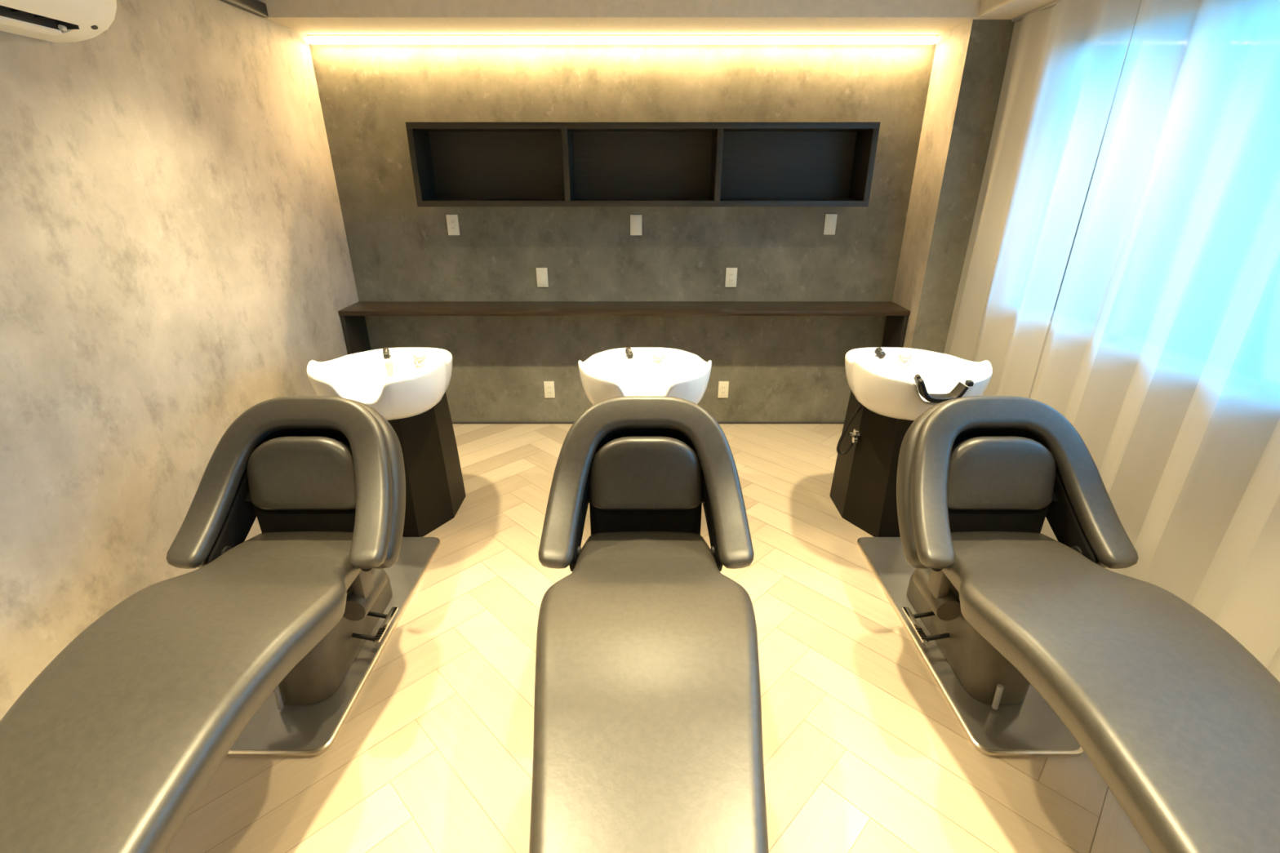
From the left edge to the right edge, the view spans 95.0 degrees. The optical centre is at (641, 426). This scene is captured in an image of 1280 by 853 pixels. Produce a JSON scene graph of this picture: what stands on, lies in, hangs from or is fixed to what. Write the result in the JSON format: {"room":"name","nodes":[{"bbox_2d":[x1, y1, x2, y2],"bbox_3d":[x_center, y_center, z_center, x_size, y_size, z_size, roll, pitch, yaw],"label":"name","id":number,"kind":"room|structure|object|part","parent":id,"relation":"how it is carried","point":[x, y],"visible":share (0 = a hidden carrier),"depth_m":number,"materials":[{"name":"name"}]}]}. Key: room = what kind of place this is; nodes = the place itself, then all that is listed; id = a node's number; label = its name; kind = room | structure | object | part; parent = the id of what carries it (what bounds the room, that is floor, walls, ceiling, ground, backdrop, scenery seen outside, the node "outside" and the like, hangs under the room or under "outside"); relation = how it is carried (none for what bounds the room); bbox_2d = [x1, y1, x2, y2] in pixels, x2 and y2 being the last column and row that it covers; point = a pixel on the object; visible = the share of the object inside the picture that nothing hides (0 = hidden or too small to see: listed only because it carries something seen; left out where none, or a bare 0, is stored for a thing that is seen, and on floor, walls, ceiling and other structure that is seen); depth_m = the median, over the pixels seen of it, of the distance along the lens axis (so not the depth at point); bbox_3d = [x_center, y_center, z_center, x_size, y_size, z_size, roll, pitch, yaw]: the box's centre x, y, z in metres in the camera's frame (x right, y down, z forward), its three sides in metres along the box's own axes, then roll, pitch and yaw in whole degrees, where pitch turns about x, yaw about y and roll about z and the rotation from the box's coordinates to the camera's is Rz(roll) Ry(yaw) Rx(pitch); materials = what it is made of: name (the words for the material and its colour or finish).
{"room":"salon","nodes":[
{"label":"salon","id":0,"kind":"room"},
{"bbox_2d":[0,0,358,720],"bbox_3d":[-1.900,-0.233,1.284,0.100,2.700,5.140,0,24,0],"label":"wall","id":1,"kind":"structure","parent":0,"point":[175,263],"depth_m":2.16,"materials":[{"name":"concrete"}]},
{"bbox_2d":[0,0,116,42],"bbox_3d":[-1.731,-1.149,1.353,0.237,0.285,1.000,0,24,0],"label":"air conditioner","id":2,"kind":"object","parent":1,"relation":"attached to","point":[51,20],"visible":1,"depth_m":1.72,"materials":[{"name":"white plastic"}]},
{"bbox_2d":[219,0,268,17],"bbox_3d":[-1.833,-1.075,0.684,0.035,0.057,4.713,0,24,0],"label":"trim","id":3,"kind":"structure","parent":1,"relation":"attached to","point":[259,8],"depth_m":2.73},
{"bbox_2d":[257,0,981,35],"bbox_3d":[-0.107,-2.245,2.978,3.485,0.365,0.425,0,24,0],"label":"ceiling","id":4,"kind":"structure","parent":0,"point":[305,17],"depth_m":2.85,"materials":[{"name":"paint"}]},
{"bbox_2d":[309,37,937,422],"bbox_3d":[-0.157,-1.280,3.686,3.586,2.700,0.100,0,24,0],"label":"wall","id":5,"kind":"structure","parent":0,"point":[776,368],"depth_m":3.67,"materials":[{"name":"concrete"}]},
{"bbox_2d":[445,214,460,235],"bbox_3d":[-1.172,-1.250,3.637,0.072,0.122,0.012,0,24,0],"label":"wall outlet","id":6,"kind":"object","parent":5,"relation":"attached to","point":[452,221],"visible":1,"depth_m":3.63,"materials":[{"name":"beige plastic"}]},
{"bbox_2d":[536,267,548,287],"bbox_3d":[-0.640,-0.956,3.765,0.072,0.122,0.012,0,24,0],"label":"wall switch","id":7,"kind":"object","parent":5,"relation":"attached to","point":[541,273],"visible":1,"depth_m":3.76,"materials":[{"name":"beige plastic"}]},
{"bbox_2d":[543,381,555,397],"bbox_3d":[-0.642,-0.255,4.071,0.072,0.122,0.012,0,24,0],"label":"wall outlet","id":8,"kind":"object","parent":5,"relation":"attached to","point":[549,392],"visible":1,"depth_m":4.07,"materials":[{"name":"beige plastic"}]},
{"bbox_2d":[306,34,937,44],"bbox_3d":[-0.107,-2.138,3.240,3.465,0.040,0.029,0,24,0],"label":"light strip","id":9,"kind":"object","parent":5,"relation":"attached to","point":[313,38],"visible":1,"depth_m":3.23,"materials":[{"name":"plastic"}]},
{"bbox_2d":[630,214,641,235],"bbox_3d":[-0.036,-1.250,3.637,0.072,0.122,0.012,0,24,0],"label":"wall switch","id":10,"kind":"object","parent":5,"relation":"attached to","point":[635,220],"visible":1,"depth_m":3.63,"materials":[{"name":"beige plastic"}]},
{"bbox_2d":[405,121,879,206],"bbox_3d":[0.005,-1.503,3.380,2.566,0.430,0.279,0,24,0],"label":"wall shelf unit","id":11,"kind":"object","parent":5,"relation":"attached to","point":[454,163],"visible":1,"depth_m":3.47,"materials":[{"name":"black wood"}]},
{"bbox_2d":[452,422,844,423],"bbox_3d":[-0.107,-0.026,4.171,3.485,0.014,0.012,0,24,0],"label":"baseboard","id":12,"kind":"structure","parent":5,"relation":"attached to","point":[452,422],"depth_m":4.16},
{"bbox_2d":[717,381,728,397],"bbox_3d":[0.565,-0.255,4.071,0.072,0.122,0.012,0,24,0],"label":"wall outlet","id":13,"kind":"object","parent":5,"relation":"attached to","point":[723,386],"visible":1,"depth_m":4.07,"materials":[{"name":"beige plastic"}]},
{"bbox_2d":[724,267,737,287],"bbox_3d":[0.573,-0.956,3.765,0.072,0.122,0.012,0,24,0],"label":"wall outlet","id":14,"kind":"object","parent":5,"relation":"attached to","point":[731,273],"visible":1,"depth_m":3.76,"materials":[{"name":"beige plastic"}]},
{"bbox_2d":[823,213,837,235],"bbox_3d":[1.168,-1.252,3.636,0.072,0.122,0.012,0,24,0],"label":"wall switch","id":15,"kind":"object","parent":5,"relation":"attached to","point":[830,221],"visible":1,"depth_m":3.63,"materials":[{"name":"beige plastic"}]},
{"bbox_2d":[165,423,1151,852],"bbox_3d":[0.028,1.051,1.844,3.755,0.100,5.140,0,24,0],"label":"floor","id":16,"kind":"structure","parent":0,"point":[864,752],"depth_m":1.91,"materials":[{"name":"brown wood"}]},
{"bbox_2d":[0,395,440,852],"bbox_3d":[-1.142,0.529,1.738,0.677,0.941,2.045,0,24,0],"label":"chair","id":17,"kind":"object","parent":16,"relation":"on","point":[267,648],"visible":1,"depth_m":1.58,"materials":[{"name":"black leather"}]},
{"bbox_3d":[-1.142,0.679,1.440,0.591,0.301,1.380,0,24,0],"label":"seat","id":18,"kind":"part","parent":17,"relation":"part of","materials":[{"name":"black leather"}]},
{"bbox_3d":[-1.142,0.169,1.928,0.675,0.434,0.433,0,24,0],"label":"frame","id":19,"kind":"part","parent":17,"relation":"part of","materials":[{"name":"black leather"}]},
{"bbox_3d":[-1.142,0.133,2.053,0.465,0.244,0.232,0,24,0],"label":"panel","id":20,"kind":"part","parent":17,"relation":"part of","materials":[{"name":"black leather"}]},
{"bbox_2d":[246,435,355,509],"bbox_3d":[-1.142,0.160,1.992,0.386,0.251,0.104,0,24,0],"label":"cushion","id":21,"kind":"object","parent":17,"relation":"on","point":[290,472],"depth_m":1.96,"materials":[{"name":"black leather"}]},
{"bbox_3d":[-1.142,0.775,2.328,0.344,0.018,1.159,0,24,0],"label":"plate","id":22,"kind":"part","parent":17,"relation":"part of","materials":[{"name":"metal"}]},
{"bbox_3d":[-0.987,0.527,2.063,0.040,0.205,0.080,0,24,0],"label":"link arm","id":23,"kind":"part","parent":17,"relation":"part of","materials":[{"name":"brown plastic"}]},
{"bbox_3d":[-1.002,0.762,2.121,0.103,0.038,0.016,0,24,0],"label":"pedal arm","id":24,"kind":"part","parent":17,"relation":"part of","materials":[{"name":"black plastic"}]},
{"bbox_3d":[-1.002,0.716,2.227,0.103,0.038,0.016,0,24,0],"label":"pedal arm","id":25,"kind":"part","parent":17,"relation":"part of","materials":[{"name":"black plastic"}]},
{"bbox_2d":[306,346,466,537],"bbox_3d":[-1.142,0.022,2.949,0.576,0.902,0.932,0,24,0],"label":"basin","id":26,"kind":"object","parent":16,"relation":"on","point":[408,386],"visible":0.86,"depth_m":2.79,"materials":[{"name":"white ceramic"}]},
{"bbox_2d":[382,346,391,362],"bbox_3d":[-1.216,-0.340,2.793,0.040,0.067,0.058,0,24,0],"label":"tap","id":27,"kind":"object","parent":26,"relation":"on","point":[387,357],"depth_m":2.78,"materials":[{"name":"silver metal"}]},
{"bbox_2d":[337,301,910,355],"bbox_3d":[-0.107,-0.362,3.873,3.483,0.868,0.289,0,24,0],"label":"countertop","id":28,"kind":"structure","parent":16,"relation":"on","point":[353,320],"depth_m":3.64,"materials":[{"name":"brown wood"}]},
{"bbox_3d":[-1.837,-0.348,3.878,0.025,0.838,0.267,0,24,0],"label":"panel","id":29,"kind":"part","parent":28,"relation":"part of","materials":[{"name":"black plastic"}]},
{"bbox_3d":[1.621,-0.348,3.878,0.025,0.838,0.267,0,24,0],"label":"panel","id":30,"kind":"part","parent":28,"relation":"part of","materials":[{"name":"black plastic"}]},
{"bbox_2d":[577,346,711,404],"bbox_3d":[0.013,0.022,2.949,0.576,0.902,0.932,0,24,0],"label":"basin","id":31,"kind":"object","parent":16,"relation":"on","point":[642,371],"visible":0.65,"depth_m":2.76,"materials":[{"name":"white ceramic"}]},
{"bbox_2d":[625,346,633,362],"bbox_3d":[-0.061,-0.340,2.793,0.040,0.067,0.058,0,24,0],"label":"tap","id":32,"kind":"object","parent":31,"relation":"on","point":[628,357],"depth_m":2.78,"materials":[{"name":"silver metal"}]},
{"bbox_2d":[528,395,768,852],"bbox_3d":[0.013,0.529,1.738,0.677,0.941,2.045,0,24,0],"label":"chair","id":33,"kind":"object","parent":16,"relation":"on","point":[648,728],"visible":1,"depth_m":1.40,"materials":[{"name":"black leather"}]},
{"bbox_2d":[589,435,702,509],"bbox_3d":[0.013,0.160,1.992,0.386,0.251,0.104,0,24,0],"label":"cushion","id":34,"kind":"object","parent":33,"relation":"on","point":[632,472],"depth_m":1.96,"materials":[{"name":"black leather"}]},
{"bbox_3d":[0.013,0.133,2.053,0.465,0.244,0.232,0,24,0],"label":"panel","id":35,"kind":"part","parent":33,"relation":"part of","materials":[{"name":"black leather"}]},
{"bbox_3d":[0.013,0.169,1.928,0.675,0.434,0.433,0,24,0],"label":"frame","id":36,"kind":"part","parent":33,"relation":"part of","materials":[{"name":"black leather"}]},
{"bbox_2d":[829,346,992,537],"bbox_3d":[1.206,0.022,2.949,0.576,0.902,0.932,0,24,0],"label":"basin","id":37,"kind":"object","parent":16,"relation":"on","point":[885,400],"visible":0.89,"depth_m":2.79,"materials":[{"name":"white ceramic"}]},
{"bbox_3d":[1.034,0.065,2.848,0.015,0.030,0.030,0,24,0],"label":"valve knob","id":38,"kind":"part","parent":37,"relation":"part of","materials":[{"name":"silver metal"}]},
{"bbox_3d":[1.034,0.028,2.832,0.015,0.032,0.032,0,24,0],"label":"valve knob","id":39,"kind":"part","parent":37,"relation":"part of","materials":[{"name":"silver metal"}]},
{"bbox_2d":[874,347,885,362],"bbox_3d":[1.132,-0.340,2.793,0.040,0.067,0.058,0,24,0],"label":"tap","id":40,"kind":"object","parent":37,"relation":"on","point":[880,354],"depth_m":2.79,"materials":[{"name":"silver metal"}]},
{"bbox_2d":[913,374,973,403],"bbox_3d":[1.206,-0.154,2.359,0.224,0.108,0.068,0,24,0],"label":"pad","id":41,"kind":"object","parent":37,"relation":"hanging from","point":[960,388],"visible":0.91,"depth_m":2.34,"materials":[{"name":"black plastic"}]},
{"bbox_2d":[856,395,1279,852],"bbox_3d":[1.206,0.529,1.738,0.677,0.941,2.045,0,24,0],"label":"chair","id":42,"kind":"object","parent":16,"relation":"on","point":[1036,647],"visible":1,"depth_m":1.67,"materials":[{"name":"black leather"}]},
{"bbox_3d":[1.066,0.716,2.227,0.103,0.038,0.016,0,24,0],"label":"pedal arm","id":43,"kind":"part","parent":42,"relation":"part of","materials":[{"name":"black plastic"}]},
{"bbox_3d":[1.066,0.762,2.121,0.103,0.038,0.016,0,24,0],"label":"pedal arm","id":44,"kind":"part","parent":42,"relation":"part of","materials":[{"name":"black plastic"}]},
{"bbox_3d":[1.051,0.527,2.063,0.040,0.205,0.080,0,24,0],"label":"link arm","id":45,"kind":"part","parent":42,"relation":"part of","materials":[{"name":"brown plastic"}]},
{"bbox_3d":[1.206,0.775,2.328,0.344,0.018,1.159,0,24,0],"label":"plate","id":46,"kind":"part","parent":42,"relation":"part of","materials":[{"name":"metal"}]},
{"bbox_2d":[947,435,1056,509],"bbox_3d":[1.206,0.160,1.992,0.386,0.251,0.104,0,24,0],"label":"cushion","id":47,"kind":"object","parent":42,"relation":"on","point":[984,472],"depth_m":1.96,"materials":[{"name":"black leather"}]},
{"bbox_3d":[1.206,0.133,2.053,0.465,0.244,0.232,0,24,0],"label":"panel","id":48,"kind":"part","parent":42,"relation":"part of","materials":[{"name":"black leather"}]},
{"bbox_3d":[1.206,0.169,1.928,0.675,0.434,0.433,0,24,0],"label":"frame","id":49,"kind":"part","parent":42,"relation":"part of","materials":[{"name":"black leather"}]},
{"bbox_3d":[1.206,0.679,1.440,0.591,0.301,1.380,0,24,0],"label":"seat","id":50,"kind":"part","parent":42,"relation":"part of","materials":[{"name":"black leather"}]},
{"bbox_2d":[892,19,1021,353],"bbox_3d":[1.820,-1.204,3.511,0.370,2.700,0.480,0,24,0],"label":"wall","id":51,"kind":"structure","parent":0,"point":[970,60],"depth_m":3.25,"materials":[{"name":"concrete"}]},
{"bbox_2d":[973,0,1056,19],"bbox_3d":[1.821,-1.227,0.643,0.369,0.365,4.759,0,24,0],"label":"ceiling","id":52,"kind":"structure","parent":0,"point":[988,9],"depth_m":2.73,"materials":[{"name":"paint"}]},
{"bbox_2d":[1011,0,1062,22],"bbox_3d":[1.827,-1.089,0.802,0.025,0.014,4.540,0,24,0],"label":"rail","id":53,"kind":"object","parent":52,"relation":"attached to","point":[1053,3],"visible":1,"depth_m":2.70,"materials":[{"name":"white metal"}]},
{"bbox_2d":[943,0,1140,398],"bbox_3d":[1.804,-0.757,2.957,0.091,2.313,0.837,0,24,0],"label":"curtain","id":54,"kind":"object","parent":53,"relation":"hanging from","point":[1065,61],"visible":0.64,"depth_m":2.70,"materials":[{"name":"white fabric"}]},
{"bbox_2d":[1029,0,1279,681],"bbox_3d":[1.805,0.127,0.928,0.093,2.313,3.606,0,24,0],"label":"curtain","id":55,"kind":"object","parent":53,"relation":"hanging from","point":[1161,350],"visible":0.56,"depth_m":1.94,"materials":[{"name":"white fabric"}]},
{"bbox_2d":[1030,329,1048,393],"bbox_3d":[1.965,-0.157,1.110,0.120,2.700,4.760,0,24,0],"label":"wall","id":56,"kind":"structure","parent":0,"point":[1048,330],"depth_m":2.79,"materials":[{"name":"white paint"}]},
{"bbox_2d":[1048,93,1115,329],"bbox_3d":[1.958,-0.468,1.236,0.135,1.230,3.480,0,24,0],"label":"window","id":57,"kind":"structure","parent":56,"relation":"in","point":[1115,93],"depth_m":2.62,"materials":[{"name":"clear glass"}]}
]}

